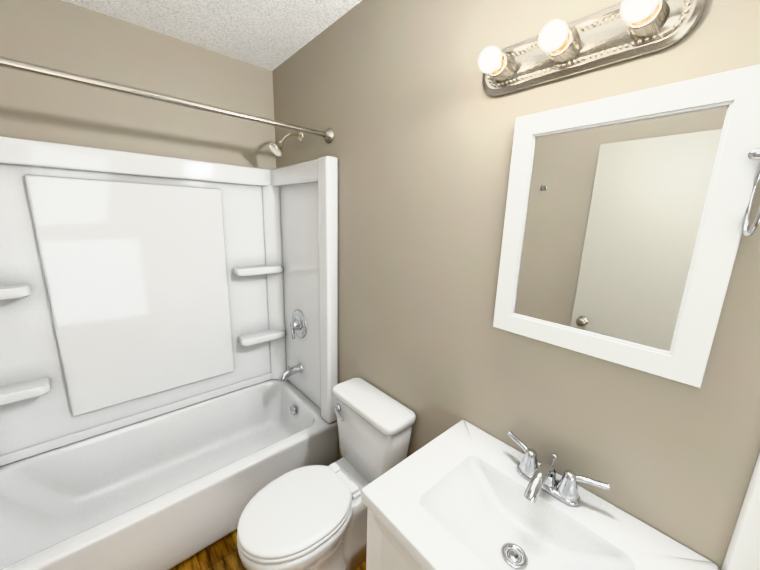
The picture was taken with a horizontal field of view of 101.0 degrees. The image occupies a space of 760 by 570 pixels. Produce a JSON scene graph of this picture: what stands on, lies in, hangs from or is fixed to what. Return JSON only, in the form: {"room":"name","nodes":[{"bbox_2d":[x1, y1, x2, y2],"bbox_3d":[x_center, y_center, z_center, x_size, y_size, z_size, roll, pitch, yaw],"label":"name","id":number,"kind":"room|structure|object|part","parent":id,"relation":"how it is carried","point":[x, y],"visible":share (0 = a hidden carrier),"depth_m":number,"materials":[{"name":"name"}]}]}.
{"room":"bathroom","nodes":[
{"label":"bathroom","id":0,"kind":"room"},
{"bbox_2d":[0,0,275,169],"bbox_3d":[-1.312,-0.068,1.760,1.720,2.440,0.100,-9,16,-41],"label":"wall","id":1,"kind":"structure","parent":0,"point":[62,35],"depth_m":1.53,"materials":[{"name":"beige paint"}]},
{"bbox_2d":[0,136,337,465],"bbox_3d":[-1.034,0.109,1.473,1.514,1.464,0.741,-9,16,-41],"label":"tub surround","id":2,"kind":"object","parent":1,"relation":"attached to","point":[136,287],"visible":1,"depth_m":1.67,"materials":[{"name":"white plastic"}]},
{"bbox_3d":[-0.583,0.389,2.003,0.158,0.451,0.188,-9,16,-41],"label":"tub faucet valve trim","id":3,"kind":"part","parent":2,"relation":"part of","materials":[{"name":"silver metal"}]},
{"bbox_2d":[63,0,361,70],"bbox_3d":[-0.185,-0.998,0.293,1.720,0.060,3.400,-9,16,-41],"label":"ceiling","id":4,"kind":"structure","parent":0,"point":[271,35],"depth_m":1.46,"materials":[{"name":"white paint"}]},
{"bbox_2d":[170,530,365,569],"bbox_3d":[-0.256,1.445,0.820,1.720,0.060,3.400,-9,16,-41],"label":"floor","id":5,"kind":"structure","parent":0,"point":[222,554],"depth_m":1.45,"materials":[{"name":"brown wood"}]},
{"bbox_2d":[0,379,337,569],"bbox_3d":[-1.059,1.014,1.666,1.514,0.378,0.747,-9,16,-41],"label":"bathtub","id":6,"kind":"object","parent":5,"relation":"on","point":[169,490],"visible":0.88,"depth_m":1.59,"materials":[{"name":"white ceramic"}]},
{"bbox_2d":[237,377,415,569],"bbox_3d":[-0.243,0.917,1.338,0.692,0.754,0.426,-9,16,-41],"label":"toilet","id":7,"kind":"object","parent":5,"relation":"on","point":[311,517],"visible":0.96,"depth_m":1.29,"materials":[{"name":"white ceramic"}]},
{"bbox_2d":[361,420,718,569],"bbox_3d":[0.325,0.954,0.840,0.501,0.924,0.657,-9,16,-41],"label":"bathroom vanity","id":8,"kind":"object","parent":5,"relation":"on","point":[463,495],"visible":1,"depth_m":0.82,"materials":[{"name":"white ceramic"}]},
{"bbox_2d":[507,431,609,506],"bbox_3d":[0.436,0.526,0.844,0.170,0.084,0.268,-9,16,-41],"label":"faucet","id":9,"kind":"object","parent":8,"relation":"on","point":[541,483],"depth_m":0.84,"materials":[{"name":"silver metal"}]},
{"bbox_2d":[272,0,759,569],"bbox_3d":[0.387,0.127,1.084,0.100,2.440,3.200,-9,16,-41],"label":"wall","id":10,"kind":"structure","parent":0,"point":[406,108],"depth_m":1.02,"materials":[{"name":"beige paint"}]},
{"bbox_2d":[0,56,333,142],"bbox_3d":[-0.822,-0.664,1.088,1.517,0.072,0.072,-9,16,-41],"label":"shower curtain rod","id":11,"kind":"object","parent":10,"relation":"attached to","point":[39,70],"visible":1,"depth_m":1.07,"materials":[{"name":"silver metal"}]},
{"bbox_2d":[268,132,302,156],"bbox_3d":[-0.526,-0.793,1.741,0.192,0.162,0.090,-9,16,-41],"label":"shower head","id":12,"kind":"object","parent":10,"relation":"attached to","point":[276,149],"visible":0.98,"depth_m":1.72},
{"bbox_2d":[478,0,706,96],"bbox_3d":[0.424,-0.574,0.736,0.128,0.120,0.476,-9,16,-41],"label":"sconce","id":13,"kind":"object","parent":10,"relation":"attached to","point":[555,49],"visible":1,"depth_m":0.72,"materials":[{"name":"silver metal"}]},
{"bbox_2d":[493,64,759,387],"bbox_3d":[0.534,-0.126,0.774,0.020,0.617,0.474,-9,16,-41],"label":"mirror","id":14,"kind":"object","parent":10,"relation":"attached to","point":[623,223],"visible":0.98,"depth_m":0.72,"materials":[{"name":"white mirror"}]},
{"bbox_2d":[721,453,759,569],"bbox_3d":[1.057,0.481,0.283,0.019,2.124,0.948,-9,16,-41],"label":"door frame","id":15,"kind":"structure","parent":10,"relation":"attached to","point":[743,552],"depth_m":0.63,"materials":[{"name":"white paint"}]},
{"bbox_2d":[743,148,759,235],"bbox_3d":[0.696,-0.165,0.530,0.085,0.168,0.118,-9,16,-41],"label":"towel ring","id":16,"kind":"object","parent":10,"relation":"attached to","point":[754,154],"visible":1,"depth_m":0.57,"materials":[{"name":"silver metal"}]}
]}

